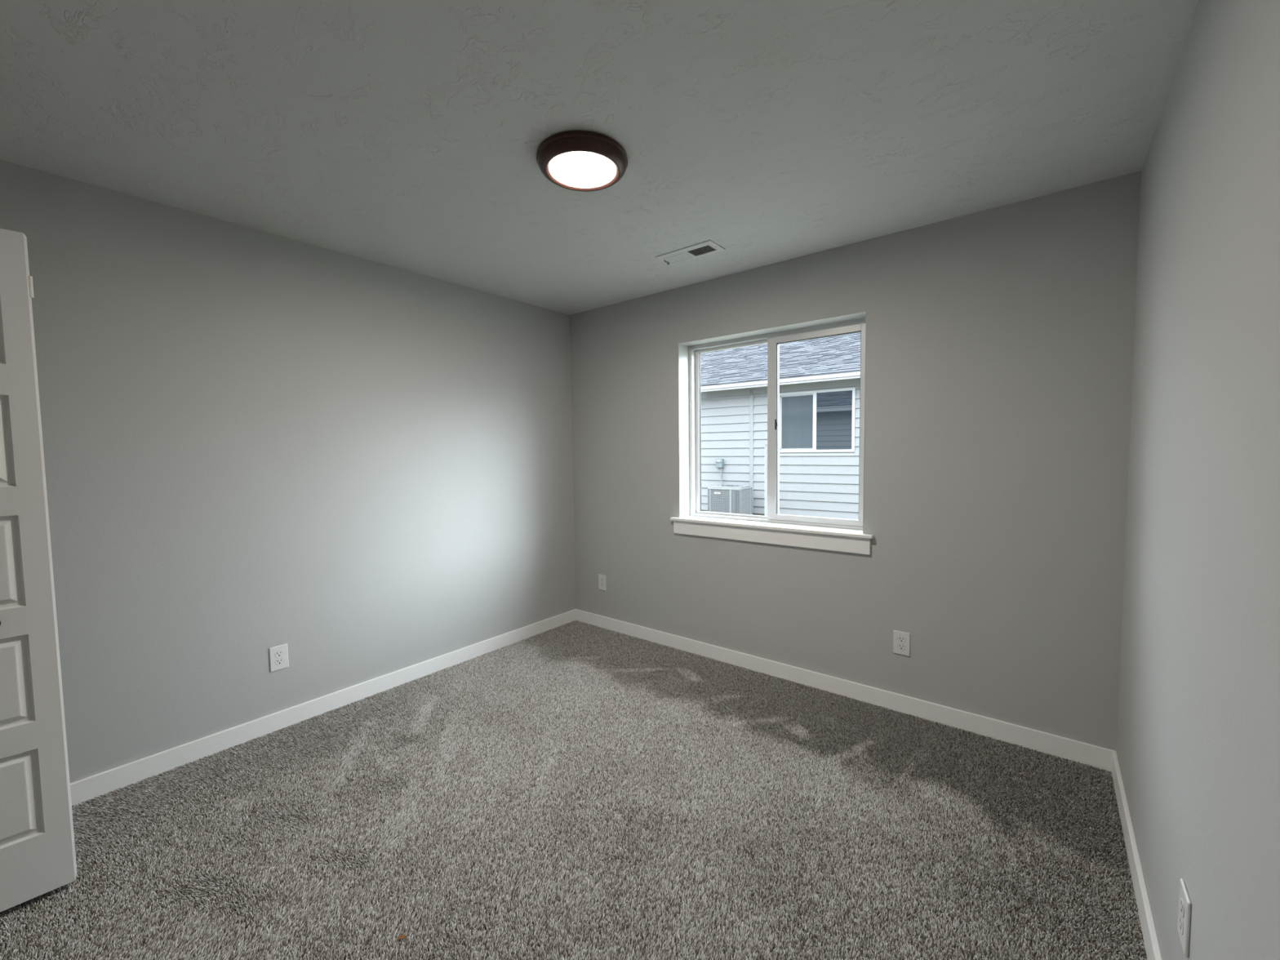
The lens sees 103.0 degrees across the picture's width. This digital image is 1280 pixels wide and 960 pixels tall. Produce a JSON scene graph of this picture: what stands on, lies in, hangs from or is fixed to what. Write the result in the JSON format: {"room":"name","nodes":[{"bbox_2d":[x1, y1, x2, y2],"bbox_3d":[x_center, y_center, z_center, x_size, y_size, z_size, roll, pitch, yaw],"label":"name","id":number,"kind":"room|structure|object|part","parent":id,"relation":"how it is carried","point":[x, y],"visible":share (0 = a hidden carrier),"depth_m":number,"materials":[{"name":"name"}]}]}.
{"room":"empty bedroom","nodes":[
{"label":"empty bedroom","id":0,"kind":"room"},
{"bbox_2d":[0,160,575,782],"bbox_3d":[-1.888,0.025,2.513,0.140,2.640,4.150,2,4,39],"label":"wall","id":1,"kind":"structure","parent":0,"point":[255,442],"depth_m":2.47,"materials":[{"name":"paint"}]},
{"bbox_2d":[269,643,288,671],"bbox_3d":[-1.800,0.886,2.541,0.008,0.121,0.078,2,4,39],"label":"wall outlet","id":2,"kind":"object","parent":1,"relation":"attached to","point":[278,655],"visible":1,"depth_m":2.54,"materials":[{"name":"white plastic"}]},
{"bbox_2d":[275,650,283,657],"bbox_3d":[-1.798,0.867,2.538,0.001,0.028,0.034,2,4,39],"label":"receptacle","id":3,"kind":"object","parent":2,"relation":"attached to","point":[277,653],"depth_m":2.54,"materials":[{"name":"white plastic"}]},
{"bbox_2d":[275,657,284,665],"bbox_3d":[-1.798,0.906,2.541,0.002,0.030,0.036,2,4,39],"label":"receptacle","id":4,"kind":"object","parent":2,"relation":"attached to","point":[278,661],"depth_m":2.54,"materials":[{"name":"white plastic"}]},
{"bbox_2d":[70,608,575,805],"bbox_3d":[-1.506,1.181,2.917,0.014,0.098,3.136,2,4,39],"label":"baseboard","id":5,"kind":"structure","parent":1,"relation":"attached to","point":[100,784],"depth_m":2.55,"materials":[{"name":"white paint"}]},
{"bbox_2d":[0,629,1146,959],"bbox_3d":[-0.480,1.316,1.631,3.228,0.049,3.900,2,4,39],"label":"floor","id":6,"kind":"structure","parent":0,"point":[25,927],"depth_m":1.66,"materials":[{"name":"grey carpet"}]},
{"bbox_2d":[0,619,1147,959],"bbox_3d":[-0.408,1.279,1.719,3.204,0.014,3.646,2,4,39],"label":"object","id":7,"kind":"object","parent":6,"relation":"on","point":[514,662],"visible":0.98,"depth_m":1.84,"materials":[{"name":"grey carpet"}]},
{"bbox_2d":[0,228,76,911],"bbox_3d":[-1.926,0.280,1.474,0.104,2.012,0.308,2,4,43],"label":"door","id":8,"kind":"structure","parent":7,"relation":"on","point":[37,855],"depth_m":1.53,"materials":[{"name":"white paint"}]},
{"bbox_2d":[397,934,406,939],"bbox_3d":[-0.672,1.291,1.439,0.024,0.004,0.012,-1,3,-10],"label":"scrap","id":9,"kind":"object","parent":7,"relation":"on","point":[402,936],"visible":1,"depth_m":1.44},
{"bbox_2d":[0,0,1199,315],"bbox_3d":[-0.489,-1.217,1.512,3.508,0.120,4.170,2,4,39],"label":"ceiling","id":10,"kind":"structure","parent":0,"point":[406,135],"depth_m":1.62,"materials":[{"name":"white paint"}]},
{"bbox_2d":[536,130,627,191],"bbox_3d":[-0.210,-1.153,1.867,0.332,0.053,0.332,2,4,39],"label":"ceiling light","id":11,"kind":"object","parent":10,"relation":"attached to","point":[584,161],"visible":1,"depth_m":1.80,"materials":[{"name":"brown metal"}]},
{"bbox_2d":[549,151,615,187],"bbox_3d":[-0.210,-1.133,1.868,0.238,0.014,0.238,2,4,39],"label":"diffuser","id":12,"kind":"object","parent":11,"relation":"attached to","point":[566,169],"depth_m":1.85,"materials":[{"name":"white glass"}]},
{"bbox_2d":[655,240,724,265],"bbox_3d":[0.272,-1.230,2.776,0.353,0.018,0.155,2,4,39],"label":"ceiling vent","id":13,"kind":"object","parent":10,"relation":"in","point":[707,247],"visible":1,"depth_m":2.77,"materials":[{"name":"white metal"}]},
{"bbox_2d":[569,170,1141,751],"bbox_3d":[0.776,-0.044,3.144,3.508,2.640,0.170,2,4,39],"label":"wall","id":14,"kind":"structure","parent":0,"point":[1000,340],"depth_m":2.48,"materials":[{"name":"paint"}]},
{"bbox_2d":[598,573,606,591],"bbox_3d":[-0.292,0.792,3.943,0.078,0.121,0.008,2,4,39],"label":"wall outlet","id":15,"kind":"object","parent":14,"relation":"attached to","point":[602,578],"visible":1,"depth_m":3.94,"materials":[{"name":"white plastic"}]},
{"bbox_2d":[670,311,873,555],"bbox_3d":[0.775,-0.264,3.126,1.290,1.277,0.236,2,4,39],"label":"window","id":16,"kind":"structure","parent":14,"relation":"in","point":[841,535],"depth_m":3.15,"materials":[{"name":"white paint"}]},
{"bbox_3d":[0.628,-0.323,3.363,0.601,1.129,0.024,2,4,39],"label":"fixed sash","id":17,"kind":"part","parent":16,"relation":"part of","materials":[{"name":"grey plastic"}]},
{"bbox_3d":[0.759,0.279,3.128,1.290,0.018,0.161,2,4,39],"label":"sill","id":18,"kind":"part","parent":16,"relation":"part of","materials":[{"name":"white paint"}]},
{"bbox_3d":[1.029,-0.308,3.001,0.582,1.126,0.028,2,4,39],"label":"sliding sash","id":19,"kind":"part","parent":16,"relation":"part of","materials":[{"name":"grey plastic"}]},
{"bbox_2d":[574,608,1116,773],"bbox_3d":[0.733,1.141,3.141,3.228,0.098,0.014,2,4,39],"label":"baseboard","id":20,"kind":"structure","parent":14,"relation":"attached to","point":[1071,749],"depth_m":2.68,"materials":[{"name":"white paint"}]},
{"bbox_2d":[893,630,910,656],"bbox_3d":[1.350,0.842,2.630,0.078,0.121,0.008,2,4,39],"label":"wall outlet","id":21,"kind":"object","parent":14,"relation":"attached to","point":[901,640],"visible":1,"depth_m":2.63,"materials":[{"name":"white plastic"}]},
{"bbox_2d":[897,644,905,650],"bbox_3d":[1.349,0.862,2.628,0.036,0.030,0.002,2,4,39],"label":"receptacle","id":22,"kind":"object","parent":21,"relation":"attached to","point":[900,646],"depth_m":2.63,"materials":[{"name":"white plastic"}]},
{"bbox_2d":[897,636,905,642],"bbox_3d":[1.348,0.823,2.626,0.034,0.028,0.001,2,4,39],"label":"receptacle","id":23,"kind":"object","parent":21,"relation":"attached to","point":[900,639],"depth_m":2.62,"materials":[{"name":"white plastic"}]},
{"bbox_2d":[1116,0,1279,959],"bbox_3d":[1.010,0.092,0.745,0.140,2.640,3.290,2,4,39],"label":"wall","id":24,"kind":"structure","parent":0,"point":[1198,731],"depth_m":1.04,"materials":[{"name":"paint"}]},
{"bbox_2d":[1111,751,1162,959],"bbox_3d":[1.004,1.266,0.910,0.014,0.098,3.136,2,4,39],"label":"baseboard","id":25,"kind":"structure","parent":24,"relation":"attached to","point":[1152,947],"depth_m":1.56,"materials":[{"name":"white paint"}]},
{"bbox_2d":[1177,878,1191,957],"bbox_3d":[1.160,0.932,1.086,0.008,0.121,0.078,2,4,39],"label":"wall outlet","id":26,"kind":"object","parent":24,"relation":"attached to","point":[1184,903],"visible":1,"depth_m":1.07,"materials":[{"name":"white plastic"}]},
{"bbox_2d":[1179,915,1183,935],"bbox_3d":[1.158,0.951,1.089,0.002,0.030,0.036,2,4,39],"label":"receptacle","id":27,"kind":"object","parent":26,"relation":"attached to","point":[1181,918],"depth_m":1.08,"materials":[{"name":"white plastic"}]},
{"bbox_2d":[1180,897,1184,917],"bbox_3d":[1.157,0.912,1.087,0.002,0.030,0.036,2,4,39],"label":"receptacle","id":28,"kind":"object","parent":26,"relation":"attached to","point":[1182,900],"depth_m":1.08,"materials":[{"name":"white plastic"}]},
{"label":"outside","id":29,"kind":"structure","parent":0,"visible":0},
{"bbox_3d":[8.911,0.539,15.927,44.000,0.305,29.810,2,4,39],"label":"ground","id":30,"kind":"structure","parent":29,"visible":0},
{"bbox_2d":[707,484,752,515],"bbox_3d":[1.861,0.447,10.534,0.732,0.672,0.738,2,4,36],"label":"air conditioner","id":31,"kind":"object","parent":30,"relation":"on","point":[730,499],"visible":0.84,"depth_m":10.26,"materials":[{"name":"grey metal"}]},
{"bbox_3d":[1.803,0.481,10.141,0.045,0.570,0.021,2,4,36],"label":"guard post","id":32,"kind":"part","parent":31,"relation":"part of","materials":[{"name":"grey metal"}]},
{"bbox_2d":[717,484,742,486],"bbox_3d":[1.859,0.117,10.518,0.520,0.012,0.520,2,4,36],"label":"fan grille","id":33,"kind":"object","parent":31,"relation":"attached to","point":[718,485],"depth_m":10.51,"materials":[{"name":"grey metal"}]},
{"bbox_3d":[1.987,0.481,10.108,0.021,0.570,0.025,2,4,36],"label":"guard post","id":34,"kind":"part","parent":31,"relation":"part of","materials":[{"name":"grey metal"}]},
{"bbox_3d":[2.260,0.456,10.477,0.021,0.570,0.045,2,4,36],"label":"guard post","id":35,"kind":"part","parent":31,"relation":"part of","materials":[{"name":"grey metal"}]},
{"bbox_2d":[764,443,779,515],"bbox_3d":[1.082,0.421,4.182,0.092,1.475,0.092,2,4,39],"label":"fence post","id":36,"kind":"object","parent":30,"relation":"on","point":[765,444],"visible":0.2,"depth_m":4.14,"materials":[{"name":"white"}]},
{"bbox_2d":[700,332,860,519],"bbox_3d":[4.504,-1.979,12.646,15.893,5.718,6.457,2,4,36],"label":"house","id":37,"kind":"structure","parent":30,"relation":"on","point":[820,379],"depth_m":10.40,"materials":[{"name":"paint"}]},
{"bbox_2d":[715,458,724,484],"bbox_3d":[1.733,0.065,11.199,0.173,1.070,0.300,1,4,22],"label":"box","id":38,"kind":"object","parent":37,"relation":"attached to","point":[719,462],"visible":0.87,"depth_m":11.23,"materials":[{"name":"grey metal"}]},
{"bbox_3d":[3.146,-1.160,10.247,0.672,1.108,0.028,2,4,36],"label":"sash frame","id":39,"kind":"part","parent":37,"relation":"part of","materials":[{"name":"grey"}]}
]}

